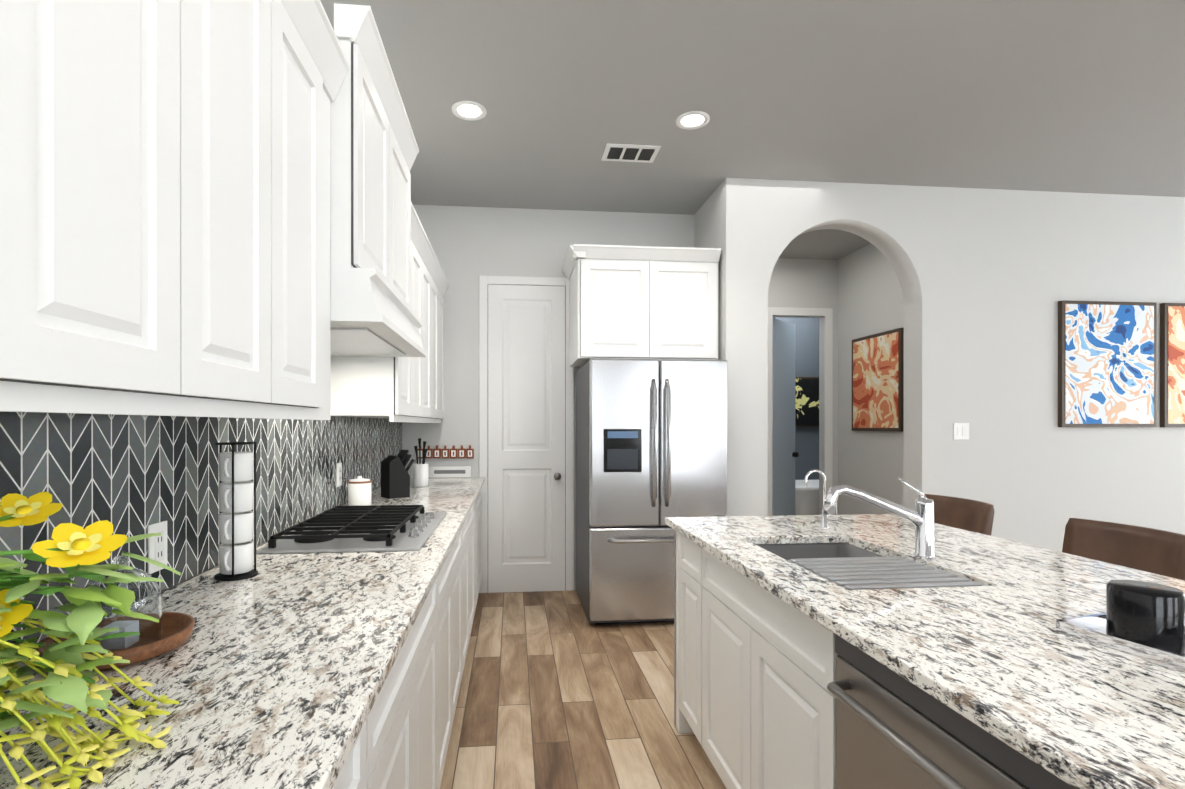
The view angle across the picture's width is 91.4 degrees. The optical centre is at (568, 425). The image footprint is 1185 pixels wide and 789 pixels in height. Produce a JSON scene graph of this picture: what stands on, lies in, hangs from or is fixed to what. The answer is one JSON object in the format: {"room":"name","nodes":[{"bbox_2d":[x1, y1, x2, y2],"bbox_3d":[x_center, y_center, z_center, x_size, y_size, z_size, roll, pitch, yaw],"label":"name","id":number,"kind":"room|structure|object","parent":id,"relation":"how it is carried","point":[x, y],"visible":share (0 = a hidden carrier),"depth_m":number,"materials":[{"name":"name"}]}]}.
{"room":"kitchen","nodes":[
{"label":"kitchen","id":0,"kind":"room"},
{"bbox_2d":[162,488,379,591],"bbox_3d":[-0.988,-0.202,0.710,0.100,3.050,7.830,0,0,-6],"label":"wall","id":1,"kind":"structure","parent":0,"point":[215,566],"depth_m":1.59,"materials":[{"name":"white paint"}]},
{"bbox_2d":[0,0,7,395],"bbox_3d":[-0.741,-0.576,0.392,0.328,1.060,0.354,0,0,-6],"label":"upper cabinet","id":2,"kind":"object","parent":1,"relation":"attached to","point":[3,3],"depth_m":0.61,"materials":[{"name":"white wood"}]},
{"bbox_2d":[0,0,195,407],"bbox_3d":[-0.775,-0.577,0.745,0.328,1.060,0.355,0,0,-6],"label":"upper cabinet","id":3,"kind":"object","parent":1,"relation":"attached to","point":[102,93],"depth_m":0.76,"materials":[{"name":"white wood"}]},
{"bbox_2d":[72,0,279,411],"bbox_3d":[-0.809,-0.577,1.097,0.328,1.060,0.354,0,0,-6],"label":"upper cabinet","id":4,"kind":"object","parent":1,"relation":"attached to","point":[207,209],"depth_m":1.14,"materials":[{"name":"white wood"}]},
{"bbox_2d":[0,411,401,643],"bbox_3d":[-0.982,-0.110,1.212,0.008,1.034,6.629,0,0,-6],"label":"tile backsplash","id":5,"kind":"structure","parent":1,"relation":"attached to","point":[130,475],"depth_m":1.45,"materials":[{"name":"grey tile"}]},
{"bbox_2d":[148,521,166,573],"bbox_3d":[-0.992,0.293,1.398,0.008,0.116,0.072,0,0,-6],"label":"electrical outlet","id":6,"kind":"object","parent":5,"relation":"attached to","point":[157,548],"visible":0.75,"depth_m":1.39,"materials":[{"name":"white plastic"}]},
{"bbox_2d":[336,463,341,486],"bbox_3d":[-1.133,0.240,2.861,0.008,0.116,0.072,0,0,-6],"label":"electrical outlet","id":7,"kind":"object","parent":5,"relation":"attached to","point":[339,473],"visible":0.98,"depth_m":2.85,"materials":[{"name":"white plastic"}]},
{"bbox_2d":[188,0,343,415],"bbox_3d":[-0.849,-0.578,1.516,0.328,1.060,0.487,0,0,-6],"label":"upper cabinet","id":8,"kind":"object","parent":1,"relation":"attached to","point":[311,330],"depth_m":1.53,"materials":[{"name":"white wood"}]},
{"bbox_2d":[320,360,415,419],"bbox_3d":[-0.981,-0.579,2.881,0.328,1.060,0.368,0,0,-6],"label":"upper cabinet","id":9,"kind":"object","parent":1,"relation":"attached to","point":[386,389],"depth_m":2.71,"materials":[{"name":"white wood"}]},
{"bbox_2d":[316,0,431,359],"bbox_3d":[-0.851,-0.811,2.234,0.463,0.975,0.940,0,0,-6],"label":"upper cabinet","id":10,"kind":"object","parent":1,"relation":"attached to","point":[386,250],"depth_m":2.01,"materials":[{"name":"white wood"}]},
{"bbox_2d":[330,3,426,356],"bbox_3d":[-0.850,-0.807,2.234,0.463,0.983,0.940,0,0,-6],"label":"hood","id":11,"kind":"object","parent":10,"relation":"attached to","point":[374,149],"depth_m":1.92,"materials":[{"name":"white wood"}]},
{"bbox_2d":[416,360,423,419],"bbox_3d":[-1.016,-0.580,3.247,0.328,1.060,0.366,0,0,-6],"label":"upper cabinet","id":12,"kind":"object","parent":1,"relation":"attached to","point":[419,363],"depth_m":3.38,"materials":[{"name":"white wood"}]},
{"bbox_2d":[424,360,431,419],"bbox_3d":[-1.051,-0.580,3.611,0.328,1.060,0.366,0,0,-6],"label":"upper cabinet","id":13,"kind":"object","parent":1,"relation":"attached to","point":[427,363],"depth_m":3.71,"materials":[{"name":"white wood"}]},
{"bbox_2d":[432,256,439,419],"bbox_3d":[-1.086,-0.581,3.975,0.328,1.060,0.366,0,0,-6],"label":"upper cabinet","id":14,"kind":"object","parent":1,"relation":"attached to","point":[435,267],"depth_m":4.06,"materials":[{"name":"white wood"}]},
{"bbox_2d":[440,276,447,419],"bbox_3d":[-1.121,-0.581,4.340,0.328,1.060,0.368,0,0,-6],"label":"upper cabinet","id":15,"kind":"object","parent":1,"relation":"attached to","point":[443,287],"depth_m":4.41,"materials":[{"name":"white wood"}]},
{"bbox_2d":[402,205,693,589],"bbox_3d":[-0.090,-0.207,4.679,2.450,3.050,0.100,0,0,-6],"label":"wall","id":16,"kind":"structure","parent":0,"point":[470,245],"depth_m":4.57,"materials":[{"name":"white paint"}]},
{"bbox_2d":[417,445,473,457],"bbox_3d":[-0.964,0.203,4.532,0.442,0.100,0.024,0,0,-6],"label":"kitchen sign","id":17,"kind":"object","parent":16,"relation":"attached to","point":[444,453],"visible":0.88,"depth_m":4.53,"materials":[{"name":"brown"}]},
{"bbox_2d":[479,276,573,592],"bbox_3d":[-0.325,0.066,4.563,0.750,2.505,0.084,0,0,-6],"label":"door","id":18,"kind":"structure","parent":16,"relation":"attached to","point":[526,420],"depth_m":4.60,"materials":[{"name":"white wood"}]},
{"bbox_2d":[562,244,720,366],"bbox_3d":[0.516,-0.863,4.349,1.068,0.778,0.665,0,0,-6],"label":"upper cabinet","id":19,"kind":"object","parent":16,"relation":"attached to","point":[643,302],"visible":1,"depth_m":4.06,"materials":[{"name":"white wood"}]},
{"bbox_2d":[440,590,726,788],"bbox_3d":[2.890,1.371,2.426,8.150,0.100,10.500,0,0,-6],"label":"floor","id":20,"kind":"structure","parent":0,"point":[557,690],"depth_m":2.72,"materials":[{"name":"brown wood"}]},
{"bbox_2d":[340,705,379,788],"bbox_3d":[-0.601,0.881,0.483,0.623,0.884,0.900,0,0,-6],"label":"base cabinet","id":21,"kind":"object","parent":20,"relation":"on","point":[363,772],"depth_m":0.96,"materials":[{"name":"white wood"}]},
{"bbox_2d":[380,573,443,788],"bbox_3d":[-0.687,0.880,1.378,0.623,0.884,0.899,0,0,-6],"label":"base cabinet","id":22,"kind":"object","parent":20,"relation":"on","point":[412,705],"depth_m":1.50,"materials":[{"name":"white wood"}]},
{"bbox_2d":[0,477,483,788],"bbox_3d":[-0.658,0.423,1.243,0.641,0.031,6.628,0,0,-6],"label":"countertop","id":23,"kind":"structure","parent":22,"relation":"on","point":[282,670],"depth_m":1.01,"materials":[{"name":"white stone"}]},
{"bbox_2d":[0,492,180,788],"bbox_3d":[-0.678,0.250,0.692,0.353,0.316,0.355,0,0,-6],"label":"flower vase","id":24,"kind":"object","parent":23,"relation":"on","point":[74,550],"visible":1,"depth_m":0.71,"materials":[{"name":"plant"}]},
{"bbox_2d":[36,554,194,670],"bbox_3d":[-0.809,0.320,1.044,0.228,0.176,0.228,0,0,-6],"label":"wood tray","id":25,"kind":"object","parent":23,"relation":"on","point":[169,631],"visible":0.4,"depth_m":1.02,"materials":[{"name":"brown wood"}]},
{"bbox_2d":[214,442,257,580],"bbox_3d":[-0.899,0.226,1.560,0.104,0.362,0.119,0,0,-6],"label":"cup holder","id":26,"kind":"object","parent":23,"relation":"on","point":[237,520],"visible":1,"depth_m":1.54,"materials":[{"name":"white ceramic"}]},
{"bbox_2d":[256,505,446,553],"bbox_3d":[-0.774,0.381,2.243,0.510,0.050,0.780,0,0,-6],"label":"cooktop","id":27,"kind":"object","parent":23,"relation":"in","point":[384,528],"depth_m":2.03,"materials":[{"name":"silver metal"}]},
{"bbox_2d":[348,476,371,505],"bbox_3d":[-1.056,0.329,2.929,0.116,0.152,0.116,0,0,-6],"label":"canister","id":28,"kind":"object","parent":23,"relation":"on","point":[359,490],"visible":0.94,"depth_m":2.88,"materials":[{"name":"white ceramic"}]},
{"bbox_2d":[381,449,413,498],"bbox_3d":[-0.972,0.269,3.315,0.162,0.270,0.120,0,0,-41],"label":"knife block","id":29,"kind":"object","parent":23,"relation":"on","point":[395,479],"visible":1,"depth_m":3.26,"materials":[{"name":"black wood"}]},
{"bbox_2d":[413,438,428,486],"bbox_3d":[-0.993,0.243,3.889,0.106,0.321,0.104,0,0,-6],"label":"utensil crock","id":30,"kind":"object","parent":23,"relation":"on","point":[420,474],"visible":1,"depth_m":3.85,"materials":[{"name":"white ceramic"}]},
{"bbox_2d":[429,466,470,477],"bbox_3d":[-0.921,0.359,4.503,0.320,0.086,0.026,0,0,-6],"label":"coffee sign","id":31,"kind":"object","parent":23,"relation":"on","point":[448,472],"visible":0.98,"depth_m":4.50,"materials":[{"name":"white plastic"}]},
{"bbox_2d":[444,529,463,764],"bbox_3d":[-0.774,0.879,2.274,0.623,0.884,0.901,0,0,-6],"label":"base cabinet","id":32,"kind":"object","parent":20,"relation":"on","point":[454,571],"depth_m":2.39,"materials":[{"name":"white wood"}]},
{"bbox_2d":[464,505,475,664],"bbox_3d":[-0.860,0.878,3.170,0.623,0.884,0.899,0,0,-6],"label":"base cabinet","id":33,"kind":"object","parent":20,"relation":"on","point":[470,525],"depth_m":3.25,"materials":[{"name":"white wood"}]},
{"bbox_2d":[476,489,481,604],"bbox_3d":[-0.947,0.876,4.079,0.623,0.884,0.928,0,0,-6],"label":"base cabinet","id":34,"kind":"object","parent":20,"relation":"on","point":[478,499],"depth_m":4.11,"materials":[{"name":"white wood"}]},
{"bbox_2d":[576,358,727,624],"bbox_3d":[0.562,0.440,4.176,0.916,1.757,0.948,0,0,-6],"label":"fridge","id":35,"kind":"object","parent":20,"relation":"on","point":[651,445],"visible":0.9,"depth_m":3.77,"materials":[{"name":"grey metal"}]},
{"bbox_2d":[795,480,818,514],"bbox_3d":[3.122,1.005,7.064,1.400,0.620,0.890,0,0,-6],"label":"bed","id":36,"kind":"object","parent":20,"relation":"on","point":[806,500],"visible":0.02,"depth_m":6.58,"materials":[{"name":"white fabric"}]},
{"bbox_2d":[665,521,1084,788],"bbox_3d":[1.132,0.882,0.472,1.026,0.885,4.288,0,0,-6],"label":"kitchen island","id":37,"kind":"object","parent":20,"relation":"on","point":[775,696],"depth_m":1.50,"materials":[{"name":"white wood"}]},
{"bbox_2d":[665,515,1184,788],"bbox_3d":[1.180,0.426,0.467,1.090,0.034,4.330,0,0,-6],"label":"island countertop","id":38,"kind":"structure","parent":37,"relation":"on","point":[987,640],"depth_m":1.11,"materials":[{"name":"white stone"}]},
{"bbox_2d":[804,469,826,528],"bbox_3d":[0.993,0.289,2.292,0.117,0.236,0.032,0,0,-6],"label":"faucet","id":39,"kind":"object","parent":38,"relation":"on","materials":[{"name":"silver metal"}]},
{"bbox_2d":[757,543,985,589],"bbox_3d":[0.866,0.522,1.798,0.434,0.229,0.704,0,0,-6],"label":"sink","id":40,"kind":"object","parent":38,"relation":"in","point":[840,566],"depth_m":1.67,"materials":[{"name":"silver metal"}]},
{"bbox_2d":[821,478,940,556],"bbox_3d":[0.968,0.283,1.791,0.349,0.249,0.067,0,0,-6],"label":"faucet","id":41,"kind":"object","parent":38,"relation":"on","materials":[{"name":"silver metal"}]},
{"bbox_2d":[1056,580,1184,669],"bbox_3d":[1.120,0.334,1.039,0.220,0.146,0.300,0,0,-18],"label":"tray","id":42,"kind":"object","parent":38,"relation":"on","point":[1144,619],"visible":1,"depth_m":1.03,"materials":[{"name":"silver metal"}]},
{"bbox_2d":[924,494,994,535],"bbox_3d":[1.719,0.839,2.795,0.476,0.966,0.410,0,0,-6],"label":"bar stool","id":43,"kind":"object","parent":20,"relation":"on","point":[968,514],"visible":0.19,"depth_m":2.79,"materials":[{"name":"brown leather"}]},
{"bbox_2d":[1062,518,1184,580],"bbox_3d":[1.804,0.840,2.020,0.476,0.966,0.410,0,0,-6],"label":"bar stool","id":44,"kind":"object","parent":20,"relation":"on","point":[1155,551],"visible":0.1,"depth_m":2.05,"materials":[{"name":"brown leather"}]},
{"bbox_2d":[694,190,715,247],"bbox_3d":[1.109,-0.207,4.488,0.100,3.050,0.510,0,0,-6],"label":"wall","id":45,"kind":"structure","parent":0,"point":[705,225],"depth_m":4.44,"materials":[{"name":"white paint"}]},
{"bbox_2d":[320,0,1184,259],"bbox_3d":[2.890,-1.779,2.422,8.150,0.100,10.500,0,0,-6],"label":"ceiling","id":46,"kind":"structure","parent":0,"point":[1081,96],"depth_m":3.03,"materials":[{"name":"grey paint"}]},
{"bbox_2d":[452,101,486,120],"bbox_3d":[-0.542,-1.726,3.167,0.190,0.008,0.190,0,0,-6],"label":"recessed light","id":47,"kind":"object","parent":46,"relation":"in","point":[469,110],"visible":1,"depth_m":3.16,"materials":[{"name":"white plastic"}]},
{"bbox_2d":[601,143,660,162],"bbox_3d":[0.395,-1.726,3.659,0.340,0.009,0.220,0,0,-6],"label":"ceiling vent","id":48,"kind":"object","parent":46,"relation":"in","point":[631,153],"visible":1,"depth_m":3.65,"materials":[{"name":"white metal"}]},
{"bbox_2d":[676,111,709,129],"bbox_3d":[0.704,-1.726,3.267,0.190,0.008,0.190,0,0,-6],"label":"recessed light","id":49,"kind":"object","parent":46,"relation":"in","point":[691,120],"visible":1,"depth_m":3.26,"materials":[{"name":"white plastic"}]},
{"bbox_2d":[773,317,818,479],"bbox_3d":[2.426,-0.211,7.503,3.100,3.050,0.100,0,0,-6],"label":"wall","id":50,"kind":"structure","parent":0,"point":[807,365],"depth_m":7.51,"materials":[{"name":"grey"}]},
{"bbox_2d":[795,377,818,426],"bbox_3d":[3.080,-0.311,7.495,0.500,0.650,0.039,0,0,-6],"label":"picture","id":51,"kind":"object","parent":50,"relation":"attached to","point":[806,401],"visible":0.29,"depth_m":7.48,"materials":[{"name":"black"}]},
{"bbox_2d":[768,258,837,514],"bbox_3d":[1.918,-0.209,5.998,1.800,3.050,0.100,0,0,-6],"label":"wall","id":52,"kind":"structure","parent":0,"point":[803,283],"depth_m":6.02,"materials":[{"name":"white paint"}]},
{"bbox_2d":[772,318,798,515],"bbox_3d":[2.330,0.086,6.260,0.450,2.440,0.397,0,0,-6],"label":"door","id":53,"kind":"structure","parent":52,"relation":"attached to","point":[784,454],"depth_m":6.22,"materials":[{"name":"grey wood"}]},
{"bbox_2d":[768,307,832,515],"bbox_3d":[2.387,0.046,5.984,0.730,2.540,0.018,0,0,-6],"label":"door frame","id":54,"kind":"structure","parent":52,"relation":"attached to","point":[827,313],"depth_m":6.00,"materials":[{"name":"white wood"}]},
{"bbox_2d":[838,244,903,514],"bbox_3d":[2.942,-0.208,5.277,0.100,3.050,1.730,0,0,-6],"label":"wall","id":55,"kind":"structure","parent":0,"point":[870,298],"depth_m":5.58,"materials":[{"name":"white paint"}]},
{"bbox_2d":[852,328,903,431],"bbox_3d":[2.863,-0.403,5.370,0.037,0.900,0.730,0,0,-6],"label":"picture frame","id":56,"kind":"object","parent":55,"relation":"attached to","point":[877,381],"visible":0.93,"depth_m":5.30,"materials":[{"name":"brown paper"}]},
{"bbox_2d":[716,178,1184,551],"bbox_3d":[3.881,-0.207,4.398,5.600,3.050,0.200,0,0,-6],"label":"wall","id":57,"kind":"structure","parent":0,"point":[988,279],"depth_m":4.23,"materials":[{"name":"white paint"}]},
{"bbox_2d":[953,423,968,439],"bbox_3d":[2.856,0.039,4.194,0.120,0.120,0.009,0,0,-6],"label":"switch plate","id":58,"kind":"object","parent":57,"relation":"attached to","point":[960,431],"visible":1,"depth_m":4.19,"materials":[{"name":"white plastic"}]},
{"bbox_2d":[1058,300,1156,426],"bbox_3d":[4.006,-0.456,4.290,0.770,0.930,0.037,0,0,-6],"label":"picture frame","id":59,"kind":"object","parent":57,"relation":"attached to","point":[1106,363],"visible":1,"depth_m":4.27,"materials":[{"name":"brown"}]},
{"bbox_2d":[1160,303,1184,426],"bbox_3d":[4.823,-0.457,4.369,0.730,0.930,0.037,0,0,-6],"label":"picture frame edge","id":60,"kind":"object","parent":57,"relation":"attached to","point":[1172,364],"visible":1,"depth_m":4.32,"materials":[{"name":"brown"}]}
]}

